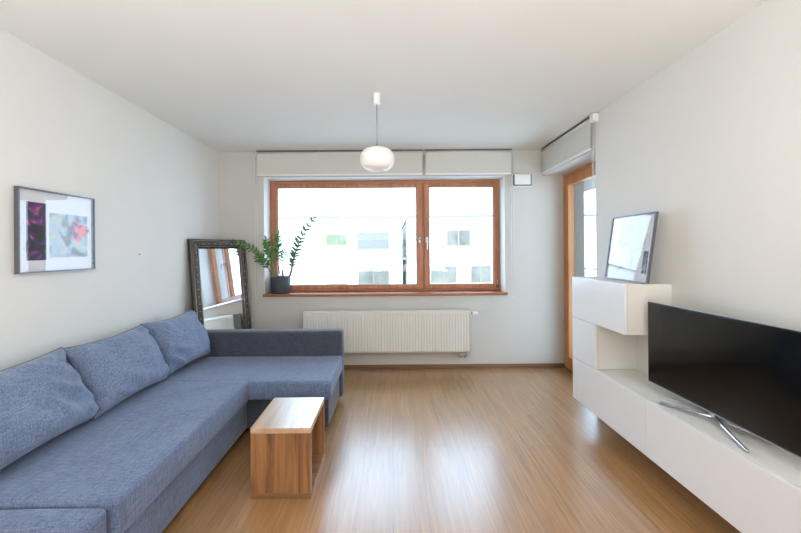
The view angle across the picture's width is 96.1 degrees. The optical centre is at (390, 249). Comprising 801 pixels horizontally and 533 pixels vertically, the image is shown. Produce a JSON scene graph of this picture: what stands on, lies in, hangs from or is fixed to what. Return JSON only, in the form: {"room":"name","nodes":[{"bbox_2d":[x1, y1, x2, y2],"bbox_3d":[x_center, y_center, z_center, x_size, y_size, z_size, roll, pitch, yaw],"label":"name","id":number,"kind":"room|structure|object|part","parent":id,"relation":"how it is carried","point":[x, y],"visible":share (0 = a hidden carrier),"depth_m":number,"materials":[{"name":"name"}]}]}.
{"room":"living room","nodes":[
{"label":"living room","id":0,"kind":"room"},
{"bbox_2d":[0,28,218,370],"bbox_3d":[-2.129,0.130,0.910,0.200,2.572,7.620,0,0,0],"label":"wall","id":1,"kind":"structure","parent":0,"point":[154,186],"depth_m":2.48,"materials":[{"name":"white paint"}]},
{"bbox_2d":[14,186,94,273],"bbox_3d":[-2.015,-0.108,2.187,0.027,0.475,0.499,0,0,0],"label":"framed picture","id":2,"kind":"object","parent":1,"relation":"attached to","point":[54,231],"visible":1,"depth_m":2.15,"materials":[{"name":"paper"}]},
{"bbox_2d":[26,201,46,260],"bbox_3d":[-2.018,-0.106,2.050,0.001,0.330,0.115,0,0,0],"label":"print","id":3,"kind":"object","parent":2,"relation":"attached to","point":[36,211],"depth_m":2.05},
{"bbox_2d":[49,213,87,256],"bbox_3d":[-2.018,-0.088,2.260,0.001,0.265,0.265,0,0,0],"label":"print","id":4,"kind":"object","parent":2,"relation":"attached to","point":[68,232],"depth_m":2.25},
{"bbox_2d":[0,0,766,151],"bbox_3d":[0.010,-1.297,0.910,4.500,0.250,7.620,0,0,0],"label":"ceiling","id":5,"kind":"structure","parent":0,"point":[229,75],"depth_m":2.20,"materials":[{"name":"paint"}]},
{"bbox_2d":[360,92,393,171],"bbox_3d":[-0.105,-0.884,2.700,0.256,0.574,0.256,0,0,0],"label":"pendant lamp","id":6,"kind":"object","parent":5,"relation":"hanging from","point":[377,158],"visible":1,"depth_m":2.62,"materials":[{"name":"white glass"}]},
{"bbox_3d":[-0.103,-0.683,2.700,0.256,0.172,0.256,0,0,0],"label":"lamp shade","id":7,"kind":"part","parent":6,"relation":"part of","materials":[{"name":"white glass"}]},
{"bbox_3d":[-0.105,-0.940,2.700,0.006,0.302,0.006,0,0,22],"label":"cord","id":8,"kind":"part","parent":6,"relation":"part of","materials":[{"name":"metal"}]},
{"bbox_2d":[219,150,564,364],"bbox_3d":[0.121,0.113,4.487,4.300,2.572,0.465,0,0,0],"label":"wall","id":9,"kind":"structure","parent":0,"point":[526,324],"depth_m":4.25,"materials":[{"name":"grey paint"}]},
{"bbox_2d":[270,180,499,291],"bbox_3d":[-0.076,-0.177,4.466,2.842,1.372,0.150,0,0,0],"label":"window","id":10,"kind":"structure","parent":9,"relation":"in","point":[422,187],"depth_m":4.45,"materials":[{"name":"brown wood"}]},
{"bbox_2d":[254,149,422,298],"bbox_3d":[-0.608,-0.297,4.222,1.976,1.732,0.066,0,0,0],"label":"roller blind","id":11,"kind":"object","parent":10,"relation":"attached to","point":[289,162],"visible":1,"depth_m":4.19,"materials":[{"name":"fabric"}]},
{"bbox_3d":[-1.582,-0.271,4.225,0.028,1.694,0.004,0,0,0],"label":"bead chain","id":12,"kind":"part","parent":11,"relation":"part of","materials":[{"name":"white plastic"}]},
{"bbox_3d":[-0.600,-1.157,4.224,1.947,0.012,0.062,0,0,0],"label":"mounting rail","id":13,"kind":"part","parent":11,"relation":"part of","materials":[{"name":"grey metal"}]},
{"bbox_3d":[-0.532,-0.165,4.483,1.845,1.304,0.066,0,0,0],"label":"sash","id":14,"kind":"part","parent":10,"relation":"part of","materials":[{"name":"brown wood"}]},
{"bbox_3d":[0.856,-0.175,4.483,0.891,1.304,0.066,0,0,0],"label":"sash","id":15,"kind":"part","parent":10,"relation":"part of","materials":[{"name":"brown wood"}]},
{"bbox_2d":[424,149,513,254],"bbox_3d":[0.918,-0.309,4.222,1.044,1.732,0.066,0,0,0],"label":"roller blind","id":16,"kind":"object","parent":10,"relation":"attached to","point":[438,161],"visible":1,"depth_m":4.19,"materials":[{"name":"fabric"}]},
{"bbox_3d":[0.900,-1.169,4.224,1.022,0.012,0.062,0,0,0],"label":"mounting rail","id":17,"kind":"part","parent":16,"relation":"part of","materials":[{"name":"grey metal"}]},
{"bbox_3d":[1.426,-0.294,4.225,0.028,1.694,0.004,0,0,0],"label":"bead chain","id":18,"kind":"part","parent":16,"relation":"part of","materials":[{"name":"white plastic"}]},
{"bbox_2d":[264,176,505,293],"bbox_3d":[-0.076,-0.179,4.361,2.850,1.376,0.210,0,0,0],"label":"lining","id":19,"kind":"object","parent":9,"relation":"attached to","point":[267,288],"visible":1,"depth_m":4.35,"materials":[{"name":"paint"}]},
{"bbox_2d":[263,290,507,296],"bbox_3d":[-0.067,0.524,4.351,2.882,0.032,0.251,0,0,0],"label":"window sill","id":20,"kind":"structure","parent":9,"relation":"attached to","point":[447,292],"depth_m":4.23,"materials":[{"name":"brown wood"}]},
{"bbox_2d":[228,215,316,293],"bbox_3d":[-1.396,0.057,4.258,1.018,0.922,0.350,0,0,-15],"label":"potted plant","id":21,"kind":"object","parent":20,"relation":"on","point":[280,284],"visible":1,"depth_m":4.26,"materials":[{"name":"green plant"}]},
{"bbox_3d":[-1.420,0.114,4.275,0.124,0.463,0.021,0,0,-36],"label":"stem","id":22,"kind":"part","parent":21,"relation":"part of","materials":[{"name":"green plant"}]},
{"bbox_3d":[-1.332,0.418,4.335,0.234,0.200,0.234,0,0,0],"label":"pot","id":23,"kind":"part","parent":21,"relation":"part of","materials":[{"name":"grey ceramic"}]},
{"bbox_3d":[-1.079,-0.003,4.289,0.372,0.717,0.034,0,0,15],"label":"stem","id":24,"kind":"part","parent":21,"relation":"part of","materials":[{"name":"green plant"}]},
{"bbox_2d":[303,309,477,357],"bbox_3d":[-0.001,0.976,4.185,2.003,0.551,0.140,0,0,0],"label":"radiator","id":25,"kind":"object","parent":9,"relation":"attached to","point":[450,330],"visible":0.9,"depth_m":4.12,"materials":[{"name":"metal"}]},
{"bbox_2d":[304,309,470,313],"bbox_3d":[-0.042,0.715,4.160,1.913,0.030,0.090,0,0,0],"label":"grille","id":26,"kind":"object","parent":25,"relation":"attached to","point":[450,311],"depth_m":4.12,"materials":[{"name":"metal"}]},
{"bbox_2d":[344,363,564,368],"bbox_3d":[0.022,1.376,4.248,4.053,0.048,0.014,0,0,0],"label":"baseboard","id":27,"kind":"structure","parent":9,"relation":"attached to","point":[525,365],"depth_m":4.24,"materials":[{"name":"brown wood"}]},
{"bbox_2d":[511,174,531,186],"bbox_3d":[1.534,-0.822,4.230,0.230,0.150,0.050,0,0,0],"label":"ventilation unit","id":28,"kind":"object","parent":9,"relation":"attached to","point":[517,180],"visible":1,"depth_m":4.21,"materials":[{"name":"white plastic"}]},
{"bbox_2d":[162,367,740,532],"bbox_3d":[0.031,1.500,0.910,4.500,0.200,7.620,0,0,0],"label":"floor","id":29,"kind":"structure","parent":0,"point":[424,450],"depth_m":2.26,"materials":[{"name":"brown wood"}]},
{"bbox_2d":[0,328,343,532],"bbox_3d":[-1.193,1.077,2.346,1.501,0.664,2.173,0,0,0],"label":"sectional sofa","id":30,"kind":"object","parent":29,"relation":"on","point":[132,468],"visible":0.8,"depth_m":1.94,"materials":[{"name":"blue fabric"}]},
{"bbox_2d":[0,347,98,470],"bbox_3d":[-1.742,0.755,1.696,0.338,0.413,0.703,0,0,0],"label":"cushion","id":31,"kind":"object","parent":30,"relation":"on","point":[42,398],"visible":1,"depth_m":1.69,"materials":[{"name":"blue fabric"}]},
{"bbox_3d":[-1.501,1.169,1.316,0.861,0.387,0.113,0,0,0],"label":"panel","id":32,"kind":"part","parent":30,"relation":"part of","materials":[{"name":"blue fabric"}]},
{"bbox_2d":[61,325,168,420],"bbox_3d":[-1.743,0.756,2.345,0.331,0.410,0.656,0,0,0],"label":"cushion","id":33,"kind":"object","parent":30,"relation":"on","point":[113,369],"visible":0.88,"depth_m":2.19,"materials":[{"name":"blue fabric"}]},
{"bbox_3d":[-1.452,1.046,2.021,0.805,0.166,1.283,0,0,0],"label":"long seat","id":34,"kind":"part","parent":30,"relation":"part of","materials":[{"name":"blue fabric"}]},
{"bbox_2d":[140,310,210,376],"bbox_3d":[-1.746,0.754,2.982,0.320,0.413,0.641,0,0,0],"label":"cushion","id":35,"kind":"object","parent":30,"relation":"on","point":[181,339],"visible":0.8,"depth_m":2.84,"materials":[{"name":"blue fabric"}]},
{"bbox_3d":[-1.492,1.242,2.075,0.801,0.231,1.368,0,0,0],"label":"seat","id":36,"kind":"part","parent":30,"relation":"part of","materials":[{"name":"blue fabric"}]},
{"bbox_3d":[-1.148,1.040,2.971,1.411,0.144,0.663,0,0,0],"label":"chaise seat","id":37,"kind":"part","parent":30,"relation":"part of","materials":[{"name":"blue fabric"}]},
{"bbox_3d":[-1.188,1.053,3.360,1.490,0.616,0.145,0,0,0],"label":"armrest","id":38,"kind":"part","parent":30,"relation":"part of","materials":[{"name":"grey fabric"}]},
{"bbox_2d":[187,239,251,329],"bbox_3d":[-1.782,0.649,3.843,0.194,1.526,0.685,0,0,26],"label":"mirror","id":39,"kind":"object","parent":29,"relation":"on","point":[218,268],"visible":0.58,"depth_m":3.83,"materials":[{"name":"grey metal"}]},
{"bbox_2d":[250,397,324,498],"bbox_3d":[-0.623,1.204,2.243,0.341,0.399,0.425,0,0,0],"label":"side table","id":40,"kind":"object","parent":29,"relation":"on","point":[288,438],"visible":1,"depth_m":2.03,"materials":[{"name":"brown wood"}]},
{"bbox_3d":[-0.623,1.204,2.046,0.339,0.336,0.028,0,0,0],"label":"panel","id":41,"kind":"part","parent":40,"relation":"part of","materials":[{"name":"brown wood"}]},
{"bbox_3d":[-0.621,1.388,2.243,0.341,0.030,0.425,0,0,0],"label":"panel","id":42,"kind":"part","parent":40,"relation":"part of","materials":[{"name":"brown wood"}]},
{"bbox_3d":[-0.623,1.204,2.439,0.339,0.336,0.028,0,0,0],"label":"panel","id":43,"kind":"part","parent":40,"relation":"part of","materials":[{"name":"brown wood"}]},
{"bbox_2d":[542,0,800,374],"bbox_3d":[2.033,0.099,0.777,0.475,2.572,6.955,0,0,0],"label":"wall","id":44,"kind":"structure","parent":0,"point":[710,143],"depth_m":1.97,"materials":[{"name":"white paint"}]},
{"bbox_2d":[541,113,598,276],"bbox_3d":[1.766,-0.395,3.641,0.053,1.572,1.102,0,0,0],"label":"roller blind","id":45,"kind":"object","parent":44,"relation":"attached to","point":[576,141],"visible":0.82,"depth_m":3.48,"materials":[{"name":"fabric"}]},
{"bbox_3d":[1.766,-1.176,3.670,0.040,0.010,1.040,0,0,0],"label":"mounting rail","id":46,"kind":"part","parent":45,"relation":"part of","materials":[{"name":"grey metal"}]},
{"bbox_3d":[1.762,-0.361,3.135,0.004,1.504,0.028,0,0,0],"label":"bead chain","id":47,"kind":"part","parent":45,"relation":"part of","materials":[{"name":"white plastic"}]},
{"bbox_2d":[563,162,594,373],"bbox_3d":[2.051,0.251,3.704,0.163,2.268,1.101,0,0,0],"label":"door","id":48,"kind":"structure","parent":44,"relation":"in","point":[575,183],"depth_m":4.09,"materials":[{"name":"brown wood"}]},
{"bbox_3d":[2.079,0.250,3.704,0.075,2.268,1.101,0,0,0],"label":"frame","id":49,"kind":"part","parent":48,"relation":"part of","materials":[{"name":"brown wood"}]},
{"bbox_3d":[2.065,0.239,3.704,0.006,1.970,0.819,0,0,0],"label":"pane","id":50,"kind":"part","parent":48,"relation":"part of","materials":[{"name":"clear glass"}]},
{"bbox_3d":[2.071,-0.857,3.704,0.075,0.053,0.993,0,0,0],"label":"frame","id":51,"kind":"part","parent":48,"relation":"part of","materials":[{"name":"brown wood"}]},
{"bbox_2d":[586,177,595,269],"bbox_3d":[2.887,0.178,4.300,1.229,2.800,5.400,0,0,0],"label":"balcony","id":52,"kind":"object","parent":44,"relation":"attached to","point":[589,180],"visible":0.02,"depth_m":5.92,"materials":[{"name":"concrete"}]},
{"bbox_2d":[572,317,635,368],"bbox_3d":[1.647,0.711,2.804,0.304,0.327,0.325,0,0,0],"label":"upper cabinet","id":53,"kind":"object","parent":44,"relation":"attached to","point":[598,347],"visible":0.83,"depth_m":2.64,"materials":[{"name":"white laminate"}]},
{"bbox_3d":[1.504,0.712,2.804,0.018,0.327,0.325,0,0,0],"label":"cabinet door","id":54,"kind":"part","parent":53,"relation":"part of","materials":[{"name":"white paint"}]},
{"bbox_2d":[572,276,671,334],"bbox_3d":[1.645,0.381,2.635,0.304,0.324,0.663,0,0,0],"label":"upper cabinet","id":55,"kind":"object","parent":44,"relation":"attached to","point":[620,306],"visible":0.91,"depth_m":2.40,"materials":[{"name":"white laminate"}]},
{"bbox_3d":[1.502,0.382,2.635,0.018,0.324,0.663,0,0,0],"label":"cabinet door","id":56,"kind":"part","parent":55,"relation":"part of","materials":[{"name":"white paint"}]},
{"bbox_2d":[604,211,658,283],"bbox_3d":[1.679,-0.015,2.538,0.084,0.463,0.480,0,0,2],"label":"framed print","id":57,"kind":"object","parent":55,"relation":"on","point":[632,237],"visible":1,"depth_m":2.51,"materials":[{"name":"grey metal"}]},
{"bbox_2d":[641,251,648,273],"bbox_3d":[1.665,0.082,2.361,0.001,0.150,0.045,8,0,2],"label":"print","id":58,"kind":"object","parent":57,"relation":"attached to","point":[645,254],"depth_m":2.36},
{"bbox_2d":[573,357,682,454],"bbox_3d":[1.650,1.044,2.543,0.304,0.331,0.847,0,0,0],"label":"cabinet","id":59,"kind":"object","parent":44,"relation":"attached to","point":[618,397],"visible":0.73,"depth_m":2.42,"materials":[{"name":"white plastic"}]},
{"bbox_3d":[1.507,1.046,2.543,0.018,0.329,0.847,0,0,0],"label":"drawer","id":60,"kind":"part","parent":59,"relation":"part of","materials":[{"name":"white paint"}]},
{"bbox_2d":[646,399,800,532],"bbox_3d":[1.650,1.044,1.690,0.304,0.331,0.852,0,0,0],"label":"cabinet","id":61,"kind":"object","parent":44,"relation":"attached to","point":[758,490],"visible":0.92,"depth_m":1.63,"materials":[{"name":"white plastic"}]},
{"bbox_2d":[648,301,800,457],"bbox_3d":[1.633,0.597,1.790,0.223,0.558,0.937,0,0,0],"label":"television","id":62,"kind":"object","parent":61,"relation":"on","point":[745,374],"visible":1,"depth_m":1.71,"materials":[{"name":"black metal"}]},
{"label":"outside","id":63,"kind":"structure","parent":0,"visible":0},
{"bbox_3d":[0.079,10.500,47.400,120.000,0.200,85.200,0,0,0],"label":"ground","id":64,"kind":"structure","parent":63,"visible":0},
{"bbox_2d":[279,216,402,284],"bbox_3d":[-5.110,4.068,30.490,11.920,12.740,11.220,0,0,0],"label":"apartment building","id":65,"kind":"structure","parent":64,"relation":"on","point":[345,249],"depth_m":25.00,"materials":[{"name":"white paint"}]},
{"bbox_3d":[-3.760,1.978,24.983,1.310,0.660,0.025,0,0,0],"label":"pane","id":66,"kind":"part","parent":65,"relation":"part of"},
{"bbox_3d":[-3.780,-0.697,24.983,1.310,0.610,0.025,0,0,0],"label":"pane","id":67,"kind":"part","parent":65,"relation":"part of","materials":[{"name":"glass"}]},
{"bbox_3d":[-1.205,1.959,24.983,2.020,1.160,0.025,0,0,0],"label":"pane","id":68,"kind":"part","parent":65,"relation":"part of","materials":[{"name":"glass"}]},
{"bbox_3d":[-1.225,-0.651,24.983,2.020,1.040,0.025,0,0,0],"label":"pane","id":69,"kind":"part","parent":65,"relation":"part of","materials":[{"name":"blue glass"}]},
{"bbox_2d":[401,214,595,283],"bbox_3d":[7.441,4.094,29.990,13.380,12.500,16.220,0,0,0],"label":"apartment building","id":70,"kind":"structure","parent":64,"relation":"on","point":[461,250],"depth_m":22.00,"materials":[{"name":"white paint"}]},
{"bbox_3d":[3.211,1.501,21.983,1.460,0.910,0.025,0,0,0],"label":"pane","id":71,"kind":"part","parent":70,"relation":"part of","materials":[{"name":"glass"}]},
{"bbox_3d":[4.120,-0.731,21.983,1.310,0.860,0.025,0,0,0],"label":"pane","id":72,"kind":"part","parent":70,"relation":"part of","materials":[{"name":"glass"}]},
{"bbox_3d":[5.486,1.484,21.983,1.110,0.910,0.025,0,0,0],"label":"pane","id":73,"kind":"part","parent":70,"relation":"part of","materials":[{"name":"glass"}]}
]}

